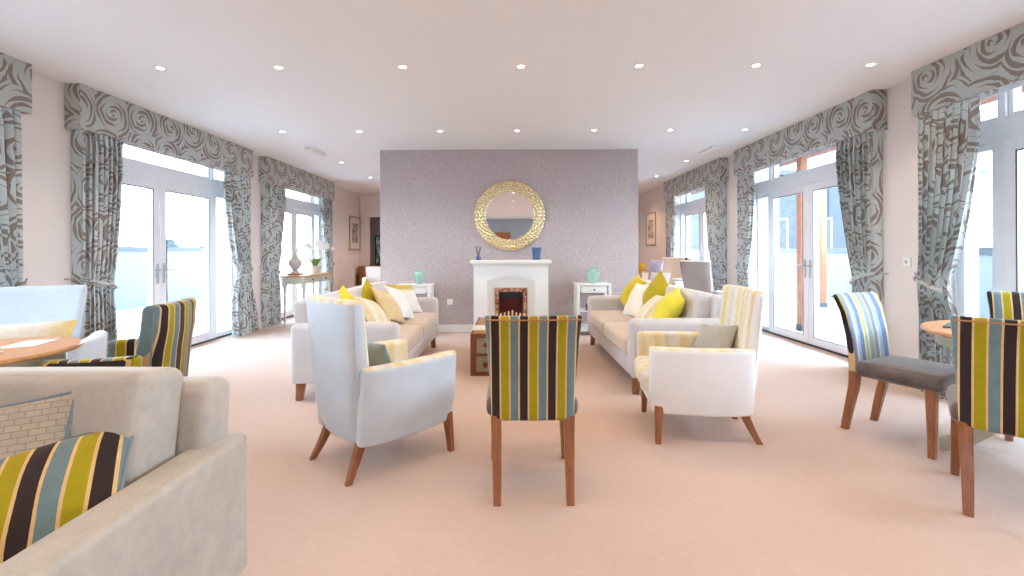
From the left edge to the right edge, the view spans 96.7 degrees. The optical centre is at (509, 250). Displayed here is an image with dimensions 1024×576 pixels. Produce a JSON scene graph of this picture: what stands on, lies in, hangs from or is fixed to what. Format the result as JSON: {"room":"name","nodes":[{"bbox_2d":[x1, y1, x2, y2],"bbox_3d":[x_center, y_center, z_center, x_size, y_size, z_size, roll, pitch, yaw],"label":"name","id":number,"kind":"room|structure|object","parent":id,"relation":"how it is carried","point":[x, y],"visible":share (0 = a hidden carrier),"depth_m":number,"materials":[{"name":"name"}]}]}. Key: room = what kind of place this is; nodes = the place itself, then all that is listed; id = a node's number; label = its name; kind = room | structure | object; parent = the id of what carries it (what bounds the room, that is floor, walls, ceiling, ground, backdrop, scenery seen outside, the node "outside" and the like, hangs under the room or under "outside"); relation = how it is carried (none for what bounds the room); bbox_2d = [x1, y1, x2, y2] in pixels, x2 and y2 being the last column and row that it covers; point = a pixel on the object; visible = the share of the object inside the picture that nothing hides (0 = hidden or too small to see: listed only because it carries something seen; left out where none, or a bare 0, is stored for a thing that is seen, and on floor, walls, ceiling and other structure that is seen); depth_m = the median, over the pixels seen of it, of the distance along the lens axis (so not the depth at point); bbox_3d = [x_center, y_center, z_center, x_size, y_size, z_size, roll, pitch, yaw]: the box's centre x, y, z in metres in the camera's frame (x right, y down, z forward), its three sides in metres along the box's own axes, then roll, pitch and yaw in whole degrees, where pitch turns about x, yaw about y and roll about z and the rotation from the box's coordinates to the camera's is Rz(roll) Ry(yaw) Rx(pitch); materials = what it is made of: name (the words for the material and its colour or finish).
{"room":"care facility","nodes":[
{"label":"care facility","id":0,"kind":"room"},
{"bbox_2d":[21,71,359,330],"bbox_3d":[-4.311,-0.137,2.650,0.420,2.815,21.700,0,0,0],"label":"wall","id":1,"kind":"structure","parent":0,"point":[46,141],"depth_m":4.13,"materials":[{"name":"paint"}]},
{"bbox_2d":[0,52,31,113],"bbox_3d":[-4.031,-1.339,2.285,0.150,0.415,2.970,0,0,0],"label":"curtain pelmet","id":2,"kind":"object","parent":1,"relation":"attached to","point":[15,74],"visible":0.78,"depth_m":3.64,"materials":[{"name":"fabric"}]},
{"bbox_2d":[0,106,27,286],"bbox_3d":[-3.976,0.013,3.445,0.180,2.488,0.700,0,0,-6],"label":"curtain","id":3,"kind":"object","parent":2,"relation":"hanging from","point":[11,202],"visible":0.48,"depth_m":3.62,"materials":[{"name":"fabric"}]},
{"bbox_2d":[64,83,252,177],"bbox_3d":[-4.031,-1.339,5.605,0.150,0.415,2.830,0,0,0],"label":"curtain pelmet","id":4,"kind":"object","parent":1,"relation":"attached to","point":[86,108],"visible":0.91,"depth_m":4.98,"materials":[{"name":"fabric"}]},
{"bbox_2d":[64,130,122,356],"bbox_3d":[-3.978,0.013,4.434,0.172,2.488,0.544,0,0,8],"label":"curtain","id":5,"kind":"object","parent":4,"relation":"hanging from","point":[96,160],"visible":0.75,"depth_m":4.36,"materials":[{"name":"fabric"}]},
{"bbox_2d":[223,170,258,337],"bbox_3d":[-3.983,0.013,6.790,0.179,2.488,0.821,0,0,-6],"label":"curtain","id":6,"kind":"object","parent":4,"relation":"hanging from","point":[237,187],"visible":0.98,"depth_m":6.70,"materials":[{"name":"fabric"}]},
{"bbox_2d":[122,157,232,346],"bbox_3d":[-4.263,-0.050,5.670,0.214,2.640,2.780,0,0,0],"label":"door","id":7,"kind":"structure","parent":1,"relation":"in","point":[158,180],"depth_m":5.82,"materials":[{"name":"white plastic"}]},
{"bbox_2d":[123,157,209,179],"bbox_3d":[-4.306,-1.165,5.480,0.070,0.310,2.000,0,0,0],"label":"light","id":8,"kind":"object","parent":7,"relation":"attached to","point":[206,171],"depth_m":5.71,"materials":[{"name":"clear glass"}]},
{"bbox_2d":[214,193,232,337],"bbox_3d":[-4.299,0.205,6.768,0.090,2.090,0.465,0,0,0],"label":"light","id":9,"kind":"object","parent":7,"relation":"on","point":[228,258],"depth_m":6.94,"materials":[{"name":"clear glass"}]},
{"bbox_2d":[259,156,334,200],"bbox_3d":[-4.031,-1.339,8.850,0.150,0.415,2.840,0,0,0],"label":"curtain pelmet","id":10,"kind":"object","parent":1,"relation":"attached to","point":[273,171],"visible":0.9,"depth_m":8.36,"materials":[{"name":"fabric"}]},
{"bbox_2d":[259,182,285,326],"bbox_3d":[-3.976,0.013,7.749,0.177,2.488,0.689,0,0,6],"label":"curtain","id":11,"kind":"object","parent":10,"relation":"hanging from","point":[273,196],"visible":0.96,"depth_m":7.56,"materials":[{"name":"fabric"}]},
{"bbox_2d":[320,198,334,293],"bbox_3d":[-3.978,0.013,9.990,0.175,2.488,0.615,0,0,-6],"label":"curtain","id":12,"kind":"object","parent":10,"relation":"hanging from","point":[325,204],"visible":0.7,"depth_m":9.89,"materials":[{"name":"fabric"}]},
{"bbox_2d":[281,195,320,319],"bbox_3d":[-4.263,-0.050,8.880,0.214,2.640,2.720,0,0,0],"label":"door","id":13,"kind":"structure","parent":1,"relation":"in","point":[294,207],"depth_m":9.29,"materials":[{"name":"white plastic"}]},
{"bbox_2d":[286,195,311,203],"bbox_3d":[-4.306,-1.165,8.900,0.070,0.310,1.800,0,0,0],"label":"light","id":14,"kind":"object","parent":13,"relation":"attached to","point":[309,198],"depth_m":9.28,"materials":[{"name":"clear glass"}]},
{"bbox_2d":[314,213,319,294],"bbox_3d":[-4.299,0.205,10.018,0.090,2.090,0.325,0,0,0],"label":"light","id":15,"kind":"object","parent":13,"relation":"on","point":[317,215],"depth_m":10.12,"materials":[{"name":"clear glass"}]},
{"bbox_2d":[349,215,360,249],"bbox_3d":[-4.087,-0.471,12.000,0.030,0.880,0.800,0,0,0],"label":"framed picture","id":16,"kind":"object","parent":1,"relation":"attached to","point":[354,222],"visible":1,"depth_m":11.95,"materials":[{"name":"beige paper"}]},
{"bbox_2d":[370,217,379,265],"bbox_3d":[-3.201,-0.142,13.150,1.800,2.815,0.100,0,0,0],"label":"wall","id":17,"kind":"structure","parent":0,"point":[374,221],"depth_m":13.10,"materials":[{"name":"grey paint"}]},
{"bbox_2d":[360,194,639,265],"bbox_3d":[-0.201,-0.157,12.785,7.800,2.815,0.670,0,0,0],"label":"wall","id":18,"kind":"structure","parent":0,"point":[369,203],"depth_m":12.45,"materials":[{"name":"paint"}]},
{"bbox_2d":[380,149,637,324],"bbox_3d":[-0.011,-0.158,7.220,3.980,2.815,0.400,0,0,0],"label":"wall","id":19,"kind":"structure","parent":0,"point":[589,197],"depth_m":7.02,"materials":[{"name":"paint"}]},
{"bbox_2d":[475,180,544,250],"bbox_3d":[-0.003,-0.545,6.988,1.087,1.094,0.055,0,0,0],"label":"round mirror","id":20,"kind":"object","parent":19,"relation":"attached to","point":[509,215],"visible":1,"depth_m":7.00,"materials":[{"name":"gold metal"}]},
{"bbox_2d":[485,191,533,239],"bbox_3d":[-0.003,-0.545,7.006,0.770,0.770,0.001,0,0,0],"label":"mirror glass","id":21,"kind":"object","parent":20,"relation":"attached to","point":[509,215],"depth_m":7.01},
{"bbox_2d":[438,324,587,332],"bbox_3d":[-0.004,1.190,7.011,3.980,0.120,0.018,0,0,0],"label":"baseboard","id":22,"kind":"structure","parent":19,"relation":"attached to","point":[466,327],"depth_m":7.00,"materials":[{"name":"white paint"}]},
{"bbox_2d":[0,0,1023,195],"bbox_3d":[-0.208,-1.624,2.650,8.640,0.120,21.900,0,0,0],"label":"ceiling","id":23,"kind":"structure","parent":0,"point":[341,76],"depth_m":3.77,"materials":[{"name":"paint"}]},
{"bbox_2d":[188,316,1023,575],"bbox_3d":[-0.194,1.311,2.650,8.640,0.120,21.900,0,0,0],"label":"floor","id":24,"kind":"structure","parent":0,"point":[819,497],"depth_m":2.38,"materials":[{"name":"beige carpet"}]},
{"bbox_2d":[0,337,82,366],"bbox_3d":[-2.716,0.885,2.300,0.820,0.755,0.820,0,0,16],"label":"round table","id":25,"kind":"object","parent":24,"relation":"on","point":[26,356],"visible":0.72,"depth_m":2.34,"materials":[{"name":"brown wood"}]},
{"bbox_2d":[0,339,58,348],"bbox_3d":[-2.618,0.505,2.480,0.150,0.004,0.210,0,0,-17],"label":"paper sheet","id":26,"kind":"object","parent":25,"relation":"on","point":[31,343],"visible":1,"depth_m":2.47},
{"bbox_2d":[0,285,107,358],"bbox_3d":[-3.432,0.766,3.156,0.951,1.000,0.834,0,0,-30],"label":"armchair","id":27,"kind":"object","parent":24,"relation":"on","point":[51,303],"visible":0.3,"depth_m":3.42,"materials":[{"name":"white fabric"}]},
{"bbox_2d":[0,319,77,338],"bbox_3d":[-3.237,0.605,2.970,0.603,0.256,0.169,0,0,-32],"label":"throw cushion","id":28,"kind":"object","parent":27,"relation":"on","point":[58,328],"visible":0.44,"depth_m":3.02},
{"bbox_2d":[41,297,196,375],"bbox_3d":[-2.212,0.775,2.575,0.695,0.970,0.671,0,0,-13],"label":"striped armchair","id":29,"kind":"object","parent":24,"relation":"on","point":[164,339],"visible":0.29,"depth_m":2.48,"materials":[{"name":"fabric"}]},
{"bbox_2d":[0,367,247,575],"bbox_3d":[-1.966,0.807,1.137,2.110,0.904,0.946,0,0,0],"label":"sofa","id":30,"kind":"object","parent":24,"relation":"on","point":[180,509],"visible":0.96,"depth_m":1.30,"materials":[{"name":"beige fabric"}]},
{"bbox_2d":[0,391,73,458],"bbox_3d":[-1.427,0.627,1.150,0.539,0.462,0.172,0,0,-19],"label":"throw cushion","id":31,"kind":"object","parent":30,"relation":"on","point":[31,424],"visible":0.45,"depth_m":1.23,"materials":[{"name":"fabric"}]},
{"bbox_2d":[0,432,133,563],"bbox_3d":[-1.237,0.666,1.130,0.509,0.360,0.230,0,0,-21],"label":"throw cushion","id":32,"kind":"object","parent":30,"relation":"on","point":[45,488],"visible":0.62,"depth_m":1.16,"materials":[{"name":"fabric"}]},
{"bbox_2d":[0,367,182,487],"bbox_3d":[-1.508,0.590,1.365,0.910,0.473,0.272,0,0,0],"label":"cushion","id":33,"kind":"object","parent":30,"relation":"on","point":[144,403],"depth_m":1.30,"materials":[{"name":"fabric"}]},
{"bbox_2d":[280,273,332,326],"bbox_3d":[-3.626,0.842,8.200,0.420,0.850,1.200,0,0,0],"label":"console table","id":34,"kind":"object","parent":24,"relation":"on","point":[306,278],"visible":0.84,"depth_m":7.64,"materials":[{"name":"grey wood"}]},
{"bbox_2d":[287,250,302,274],"bbox_3d":[-3.719,0.198,7.880,0.210,0.440,0.210,0,0,0],"label":"urn","id":35,"kind":"object","parent":34,"relation":"on","point":[295,263],"visible":0.98,"depth_m":7.82,"materials":[{"name":"grey ceramic"}]},
{"bbox_2d":[300,239,334,273],"bbox_3d":[-3.562,0.092,8.478,0.458,0.649,0.541,0,0,0],"label":"orchid","id":36,"kind":"object","parent":34,"relation":"on","point":[315,269],"visible":1,"depth_m":8.39,"materials":[{"name":"white plant"}]},
{"bbox_2d":[291,281,437,400],"bbox_3d":[-1.383,0.818,4.880,0.927,0.877,2.210,0,0,0],"label":"sofa","id":37,"kind":"object","parent":24,"relation":"on","point":[419,331],"visible":0.45,"depth_m":3.84,"materials":[{"name":"beige fabric"}]},
{"bbox_2d":[321,287,361,297],"bbox_3d":[-1.617,0.588,4.402,0.237,0.415,0.947,0,0,0],"label":"cushion","id":38,"kind":"object","parent":37,"relation":"on","point":[357,292],"depth_m":4.50,"materials":[{"name":"beige fabric"}]},
{"bbox_2d":[361,278,376,302],"bbox_3d":[-1.487,0.577,4.880,0.197,0.571,0.588,0,0,8],"label":"throw cushion","id":39,"kind":"object","parent":37,"relation":"on","point":[367,293],"visible":0.2,"depth_m":4.83,"materials":[{"name":"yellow fabric"}]},
{"bbox_2d":[354,281,387,291],"bbox_3d":[-1.617,0.588,5.357,0.237,0.415,0.947,0,0,0],"label":"cushion","id":40,"kind":"object","parent":37,"relation":"on","point":[378,285],"depth_m":5.45,"materials":[{"name":"beige fabric"}]},
{"bbox_2d":[352,296,390,321],"bbox_3d":[-1.357,0.616,4.500,0.320,0.389,0.490,0,0,20],"label":"throw cushion","id":41,"kind":"object","parent":37,"relation":"on","point":[373,311],"visible":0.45,"depth_m":4.41,"materials":[{"name":"beige fabric"}]},
{"bbox_2d":[371,287,404,322],"bbox_3d":[-1.297,0.591,4.880,0.266,0.446,0.507,0,0,12],"label":"throw cushion","id":42,"kind":"object","parent":37,"relation":"on","point":[384,300],"visible":0.86,"depth_m":4.75,"materials":[{"name":"beige fabric"}]},
{"bbox_2d":[384,285,413,318],"bbox_3d":[-1.247,0.591,5.160,0.250,0.437,0.494,0,0,8],"label":"throw cushion","id":43,"kind":"object","parent":37,"relation":"on","point":[397,295],"visible":0.75,"depth_m":5.05,"materials":[{"name":"white fabric"}]},
{"bbox_2d":[385,284,421,311],"bbox_3d":[-1.337,0.601,5.760,0.260,0.377,0.450,0,0,38],"label":"throw cushion","id":44,"kind":"object","parent":37,"relation":"on","point":[408,292],"visible":0.56,"depth_m":5.76,"materials":[{"name":"white fabric"}]},
{"bbox_2d":[400,325,422,351],"bbox_3d":[-1.316,0.866,4.402,0.792,0.193,0.943,0,0,0],"label":"seat cushion","id":45,"kind":"object","parent":37,"relation":"on","point":[413,334],"depth_m":4.48,"materials":[{"name":"beige fabric"}]},
{"bbox_2d":[390,312,436,336],"bbox_3d":[-1.316,0.866,5.357,0.792,0.193,0.943,0,0,0],"label":"seat cushion","id":46,"kind":"object","parent":37,"relation":"on","point":[428,320],"depth_m":5.24,"materials":[{"name":"beige fabric"}]},
{"bbox_2d":[362,266,379,284],"bbox_3d":[-2.954,0.814,10.429,0.832,0.900,0.834,0,0,-14],"label":"armchair","id":47,"kind":"object","parent":24,"relation":"on","point":[373,272],"visible":0.12,"depth_m":10.63,"materials":[{"name":"white fabric"}]},
{"bbox_2d":[306,294,455,486],"bbox_3d":[-0.796,0.759,2.840,0.723,0.990,0.801,0,0,43],"label":"armchair","id":48,"kind":"object","parent":24,"relation":"on","point":[361,404],"visible":0.99,"depth_m":2.52,"materials":[{"name":"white fabric"}]},
{"bbox_2d":[367,341,392,366],"bbox_3d":[-0.857,0.689,2.900,0.325,0.241,0.142,0,0,33],"label":"throw cushion","id":49,"kind":"object","parent":48,"relation":"on","point":[378,354],"visible":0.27,"depth_m":2.80,"materials":[{"name":"grey fabric"}]},
{"bbox_2d":[396,283,433,296],"bbox_3d":[-1.416,0.874,6.791,0.520,0.765,0.378,0,0,0],"label":"side table","id":50,"kind":"object","parent":24,"relation":"on","point":[422,288],"visible":0.2,"depth_m":6.63,"materials":[{"name":"white paint"}]},
{"bbox_2d":[470,317,488,375],"bbox_3d":[0.105,1.038,5.121,1.004,0.426,1.172,0,0,0],"label":"table","id":51,"kind":"object","parent":24,"relation":"on","point":[479,366],"visible":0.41,"depth_m":4.56,"materials":[{"name":"brown wood"}]},
{"bbox_2d":[469,260,551,337],"bbox_3d":[0.015,0.692,6.770,1.200,1.115,0.500,0,0,0],"label":"fireplace","id":52,"kind":"object","parent":24,"relation":"on","point":[500,286],"visible":0.63,"depth_m":6.75,"materials":[{"name":"white paint"}]},
{"bbox_2d":[470,260,551,263],"bbox_3d":[0.013,0.160,6.835,1.200,0.050,0.360,0,0,0],"label":"mantel shelf","id":53,"kind":"object","parent":52,"relation":"attached to","point":[471,261],"depth_m":6.66,"materials":[{"name":"white paint"}]},
{"bbox_2d":[499,292,522,298],"bbox_3d":[0.015,0.665,6.850,0.360,0.110,0.040,0,0,0],"label":"hood","id":54,"kind":"object","parent":52,"relation":"attached to","point":[502,295],"depth_m":6.83,"materials":[{"name":"black metal"}]},
{"bbox_2d":[484,315,581,505],"bbox_3d":[0.116,0.781,2.487,0.492,0.936,0.640,0,0,0],"label":"dining chair","id":55,"kind":"object","parent":24,"relation":"on","point":[532,360],"visible":1,"depth_m":2.26,"materials":[{"name":"fabric"}]},
{"bbox_2d":[573,282,611,331],"bbox_3d":[1.229,0.862,6.791,0.520,0.765,0.378,0,0,0],"label":"side table","id":56,"kind":"object","parent":24,"relation":"on","point":[583,287],"visible":0.58,"depth_m":6.63,"materials":[{"name":"white paint"}]},
{"bbox_2d":[586,268,599,282],"bbox_3d":[1.242,0.366,6.800,0.200,0.226,0.200,0,0,0],"label":"vase","id":57,"kind":"object","parent":56,"relation":"on","point":[593,274],"visible":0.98,"depth_m":6.74,"materials":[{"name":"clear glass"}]},
{"bbox_2d":[587,280,721,394],"bbox_3d":[1.481,0.804,5.000,0.927,0.877,2.210,0,0,0],"label":"sofa","id":58,"kind":"object","parent":24,"relation":"on","point":[616,332],"visible":0.49,"depth_m":4.13,"materials":[{"name":"beige fabric"}]},
{"bbox_2d":[589,310,633,333],"bbox_3d":[1.414,0.853,5.478,0.792,0.193,0.943,0,0,0],"label":"seat cushion","id":59,"kind":"object","parent":58,"relation":"on","point":[597,318],"depth_m":5.37,"materials":[{"name":"beige fabric"}]},
{"bbox_2d":[604,322,627,354],"bbox_3d":[1.414,0.853,4.522,0.792,0.193,0.943,0,0,0],"label":"seat cushion","id":60,"kind":"object","parent":58,"relation":"on","point":[615,333],"depth_m":4.49,"materials":[{"name":"beige fabric"}]},
{"bbox_2d":[619,274,645,306],"bbox_3d":[1.542,0.508,5.760,0.254,0.428,0.488,0,0,2],"label":"throw cushion","id":61,"kind":"object","parent":58,"relation":"on","point":[623,298],"visible":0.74,"depth_m":5.70,"materials":[{"name":"yellow fabric"}]},
{"bbox_2d":[622,283,648,316],"bbox_3d":[1.493,0.573,5.320,0.225,0.393,0.442,0,0,-12],"label":"throw cushion","id":62,"kind":"object","parent":58,"relation":"on","point":[634,303],"visible":0.66,"depth_m":5.25,"materials":[{"name":"beige fabric"}]},
{"bbox_2d":[633,295,663,318],"bbox_3d":[1.463,0.613,4.660,0.309,0.309,0.437,0,0,-10],"label":"throw cushion","id":63,"kind":"object","parent":58,"relation":"on","point":[646,311],"visible":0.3,"depth_m":4.63,"materials":[{"name":"beige fabric"}]},
{"bbox_2d":[642,270,668,304],"bbox_3d":[1.602,0.482,5.000,0.208,0.549,0.578,0,0,-5],"label":"throw cushion","id":64,"kind":"object","parent":58,"relation":"on","point":[658,285],"visible":0.52,"depth_m":4.96,"materials":[{"name":"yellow fabric"}]},
{"bbox_2d":[652,287,684,317],"bbox_3d":[1.503,0.563,4.330,0.286,0.432,0.472,0,0,18],"label":"throw cushion","id":65,"kind":"object","parent":58,"relation":"on","point":[671,305],"visible":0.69,"depth_m":4.19,"materials":[{"name":"yellow fabric"}]},
{"bbox_2d":[665,285,711,317],"bbox_3d":[1.713,0.572,4.522,0.237,0.415,0.947,0,0,0],"label":"cushion","id":66,"kind":"object","parent":58,"relation":"on","point":[698,304],"depth_m":4.07,"materials":[{"name":"beige fabric"}]},
{"bbox_2d":[649,257,692,286],"bbox_3d":[3.152,0.685,9.028,0.853,1.100,0.754,0,0,-44],"label":"armchair","id":67,"kind":"object","parent":24,"relation":"on","point":[670,265],"visible":0.12,"depth_m":9.24,"materials":[{"name":"white fabric"}]},
{"bbox_2d":[648,260,663,279],"bbox_3d":[2.902,0.376,9.060,0.306,0.408,0.163,0,0,43],"label":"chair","id":68,"kind":"object","parent":67,"relation":"on","point":[656,266],"visible":0.64,"depth_m":9.02,"materials":[{"name":"purple fabric"}]},
{"bbox_2d":[634,284,763,444],"bbox_3d":[1.298,0.749,3.199,0.801,0.990,0.723,0,0,8],"label":"armchair","id":69,"kind":"object","parent":24,"relation":"on","point":[675,377],"visible":0.97,"depth_m":2.89,"materials":[{"name":"beige fabric"}]},
{"bbox_2d":[634,356,648,392],"bbox_3d":[1.225,0.869,3.208,0.644,0.186,0.510,0,0,8],"label":"seat cushion","id":70,"kind":"object","parent":69,"relation":"on","point":[641,363],"depth_m":3.15,"materials":[{"name":"fabric"}]},
{"bbox_2d":[693,324,737,347],"bbox_3d":[1.443,0.658,3.240,0.172,0.301,0.391,0,0,-17],"label":"throw cushion","id":71,"kind":"object","parent":69,"relation":"on","point":[709,336],"visible":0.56,"depth_m":3.18,"materials":[{"name":"grey fabric"}]},
{"bbox_2d":[680,260,721,294],"bbox_3d":[3.030,0.686,6.928,0.853,1.100,0.714,0,0,-33],"label":"armchair","id":72,"kind":"object","parent":24,"relation":"on","point":[696,274],"visible":0.2,"depth_m":6.65,"materials":[{"name":"grey fabric"}]},
{"bbox_2d":[831,292,955,459],"bbox_3d":[2.605,0.770,3.041,0.492,0.936,0.640,0,0,-25],"label":"dining chair","id":73,"kind":"object","parent":24,"relation":"on","point":[862,313],"visible":0.91,"depth_m":3.11,"materials":[{"name":"fabric"}]},
{"bbox_2d":[920,320,996,451],"bbox_3d":[3.144,0.860,2.650,1.120,0.750,1.120,0,0,21],"label":"round table","id":74,"kind":"object","parent":24,"relation":"on","point":[942,336],"visible":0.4,"depth_m":2.80,"materials":[{"name":"brown wood"}]},
{"bbox_2d":[947,315,1023,517],"bbox_3d":[2.448,0.770,2.194,0.492,0.936,0.640,0,0,43],"label":"dining chair","id":75,"kind":"object","parent":24,"relation":"on","point":[987,394],"visible":1,"depth_m":2.11,"materials":[{"name":"fabric"}]},
{"bbox_2d":[986,291,1023,441],"bbox_3d":[3.578,0.765,3.037,0.492,0.936,0.640,0,0,38],"label":"dining chair","id":76,"kind":"object","parent":24,"relation":"on","point":[1002,304],"visible":0.35,"depth_m":3.29,"materials":[{"name":"fabric"}]},
{"bbox_2d":[639,79,978,358],"bbox_3d":[3.909,-0.176,2.650,0.420,2.815,21.700,0,0,0],"label":"wall","id":77,"kind":"structure","parent":0,"point":[900,139],"depth_m":4.38,"materials":[{"name":"paint"}]},
{"bbox_2d":[646,212,655,245],"bbox_3d":[3.682,-0.567,11.900,0.030,0.860,0.800,0,0,0],"label":"framed picture","id":78,"kind":"object","parent":77,"relation":"attached to","point":[650,217],"visible":1,"depth_m":11.84,"materials":[{"name":"beige paper"}]},
{"bbox_2d":[680,193,706,259],"bbox_3d":[3.923,-0.088,9.130,0.214,2.640,2.740,0,0,0],"label":"door","id":79,"kind":"structure","parent":77,"relation":"in","point":[694,207],"depth_m":9.91,"materials":[{"name":"white plastic"}]},
{"bbox_2d":[681,212,684,257],"bbox_3d":[3.961,0.166,10.297,0.090,2.090,0.285,0,0,0],"label":"light","id":80,"kind":"object","parent":79,"relation":"on","point":[682,213],"depth_m":10.38,"materials":[{"name":"clear glass"}]},
{"bbox_2d":[687,193,704,202],"bbox_3d":[3.954,-1.204,9.200,0.070,0.310,1.800,0,0,0],"label":"light","id":81,"kind":"object","parent":79,"relation":"attached to","point":[688,195],"depth_m":9.72,"materials":[{"name":"clear glass"}]},
{"bbox_2d":[664,157,727,198],"bbox_3d":[3.619,-1.385,9.090,0.150,0.395,2.800,0,0,0],"label":"curtain pelmet","id":82,"kind":"object","parent":77,"relation":"attached to","point":[714,171],"visible":0.88,"depth_m":8.60,"materials":[{"name":"fabric"}]},
{"bbox_2d":[666,196,675,257],"bbox_3d":[3.577,-0.023,10.205,0.174,2.488,0.624,0,0,6],"label":"curtain","id":83,"kind":"object","parent":82,"relation":"hanging from","point":[670,202],"visible":0.52,"depth_m":10.08,"materials":[{"name":"fabric"}]},
{"bbox_2d":[705,181,728,290],"bbox_3d":[3.576,-0.023,8.013,0.179,2.488,0.697,0,0,-6],"label":"curtain","id":84,"kind":"object","parent":82,"relation":"hanging from","point":[715,193],"visible":0.78,"depth_m":7.81,"materials":[{"name":"fabric"}]},
{"bbox_2d":[756,161,847,357],"bbox_3d":[3.923,-0.088,5.910,0.214,2.640,2.780,0,0,0],"label":"door","id":85,"kind":"structure","parent":77,"relation":"in","point":[808,183],"depth_m":6.01,"materials":[{"name":"white plastic"}]},
{"bbox_2d":[757,193,769,330],"bbox_3d":[3.961,0.166,7.043,0.090,2.090,0.395,0,0,0],"label":"light","id":86,"kind":"object","parent":85,"relation":"on","point":[760,196],"depth_m":7.18,"materials":[{"name":"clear glass"}]},
{"bbox_2d":[773,161,834,179],"bbox_3d":[3.954,-1.204,5.910,0.070,0.310,1.760,0,0,0],"label":"light","id":87,"kind":"object","parent":85,"relation":"attached to","point":[775,168],"depth_m":6.16,"materials":[{"name":"clear glass"}]},
{"bbox_2d":[734,89,886,175],"bbox_3d":[3.619,-1.385,5.830,0.150,0.395,2.760,0,0,0],"label":"curtain pelmet","id":88,"kind":"object","parent":77,"relation":"attached to","point":[866,112],"visible":0.91,"depth_m":5.23,"materials":[{"name":"fabric"}]},
{"bbox_2d":[735,171,754,287],"bbox_3d":[3.578,-0.023,6.971,0.176,2.488,0.535,0,0,8],"label":"curtain","id":89,"kind":"object","parent":88,"relation":"hanging from","point":[745,181],"visible":0.77,"depth_m":6.89,"materials":[{"name":"fabric"}]},
{"bbox_2d":[835,131,888,366],"bbox_3d":[3.598,-0.023,4.730,0.184,2.488,0.595,0,0,0],"label":"curtain","id":90,"kind":"object","parent":88,"relation":"hanging from","point":[858,159],"visible":0.6,"depth_m":4.60,"materials":[{"name":"fabric"}]},
{"bbox_2d":[691,86,1023,194],"bbox_3d":[4.712,-1.652,6.049,1.200,0.040,36.098,0,0,0],"label":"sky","id":91,"kind":"structure","parent":77,"relation":"attached to","point":[993,98],"depth_m":7.47,"materials":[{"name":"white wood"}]},
{"bbox_2d":[911,22,1023,115],"bbox_3d":[3.619,-1.385,2.510,0.150,0.395,3.020,0,0,0],"label":"curtain pelmet","id":92,"kind":"object","parent":77,"relation":"attached to","point":[993,65],"visible":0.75,"depth_m":3.49,"materials":[{"name":"fabric"}]},
{"bbox_2d":[913,96,980,400],"bbox_3d":[3.598,-0.023,3.775,0.184,2.488,0.584,0,0,0],"label":"curtain","id":93,"kind":"object","parent":92,"relation":"hanging from","point":[948,136],"visible":0.83,"depth_m":3.76,"materials":[{"name":"fabric"}]},
{"bbox_2d":[954,87,1023,316],"bbox_3d":[3.923,-0.088,2.595,0.214,2.640,2.890,0,0,0],"label":"door","id":94,"kind":"structure","parent":77,"relation":"in","point":[1002,135],"depth_m":3.60,"materials":[{"name":"white plastic"}]},
{"bbox_2d":[958,142,997,316],"bbox_3d":[3.961,0.166,3.808,0.090,2.090,0.345,0,0,0],"label":"light","id":95,"kind":"object","parent":94,"relation":"on","point":[966,272],"depth_m":3.92,"materials":[{"name":"clear glass"}]},
{"bbox_2d":[981,94,997,123],"bbox_3d":[3.954,-1.204,3.805,0.070,0.310,0.350,0,0,0],"label":"light","id":96,"kind":"object","parent":94,"relation":"attached to","point":[988,121],"depth_m":3.69,"materials":[{"name":"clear glass"}]},
{"bbox_2d":[1009,87,1023,116],"bbox_3d":[3.954,-1.204,2.680,0.070,0.310,1.800,0,0,0],"label":"light","id":97,"kind":"object","parent":94,"relation":"attached to","point":[1015,97],"depth_m":3.55,"materials":[{"name":"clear glass"}]},
{"label":"outside","id":98,"kind":"structure","parent":0,"visible":0},
{"bbox_3d":[0.026,5.500,50.000,320.000,0.100,220.000,0,0,0],"label":"ground","id":99,"kind":"structure","parent":98,"visible":0},
{"bbox_2d":[691,169,987,248],"bbox_3d":[13.405,1.137,21.500,9.600,8.500,8.400,0,0,0],"label":"building","id":100,"kind":"structure","parent":99,"relation":"on","point":[787,205],"depth_m":17.50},
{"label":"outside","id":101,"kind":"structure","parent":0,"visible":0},
{"bbox_2d":[116,284,307,338],"bbox_3d":[-6.704,1.372,6.000,4.380,0.100,36.000,0,0,0],"label":"terrace","id":102,"kind":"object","parent":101,"point":[128,320],"depth_m":8.94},
{"bbox_2d":[115,251,307,310],"bbox_3d":[-8.827,0.662,6.000,0.060,1.340,36.000,0,0,0],"label":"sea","id":103,"kind":"structure","parent":102,"relation":"on","point":[131,273],"depth_m":11.82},
{"bbox_2d":[118,247,307,250],"bbox_3d":[-8.830,-0.053,6.000,0.140,0.090,36.000,0,0,0],"label":"handrail","id":104,"kind":"object","parent":103,"relation":"on","point":[119,248],"depth_m":11.88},
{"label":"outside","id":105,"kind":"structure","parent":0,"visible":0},
{"bbox_2d":[779,292,846,344],"bbox_3d":[6.266,1.310,6.000,4.280,0.100,36.000,0,0,0],"label":"terrace","id":106,"kind":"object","parent":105,"point":[831,328],"depth_m":8.51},
{"bbox_2d":[796,155,807,330],"bbox_3d":[4.659,-0.182,7.250,0.140,2.900,0.140,0,0,0],"label":"post","id":107,"kind":"object","parent":106,"relation":"on","point":[802,162],"visible":0.39,"depth_m":7.22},
{"bbox_2d":[819,189,827,306],"bbox_3d":[6.999,-0.193,10.200,0.140,2.900,0.140,0,0,0],"label":"post","id":108,"kind":"object","parent":106,"relation":"on","point":[822,193],"visible":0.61,"depth_m":10.14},
{"bbox_2d":[691,252,992,317],"bbox_3d":[8.333,0.651,6.000,0.060,1.200,36.000,0,0,0],"label":"balustrade","id":109,"kind":"object","parent":106,"relation":"on","point":[838,266],"depth_m":11.53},
{"bbox_2d":[691,247,992,253],"bbox_3d":[8.330,-0.009,6.000,0.140,0.120,36.000,0,0,0],"label":"trim","id":110,"kind":"structure","parent":109,"relation":"on","point":[982,250],"depth_m":11.51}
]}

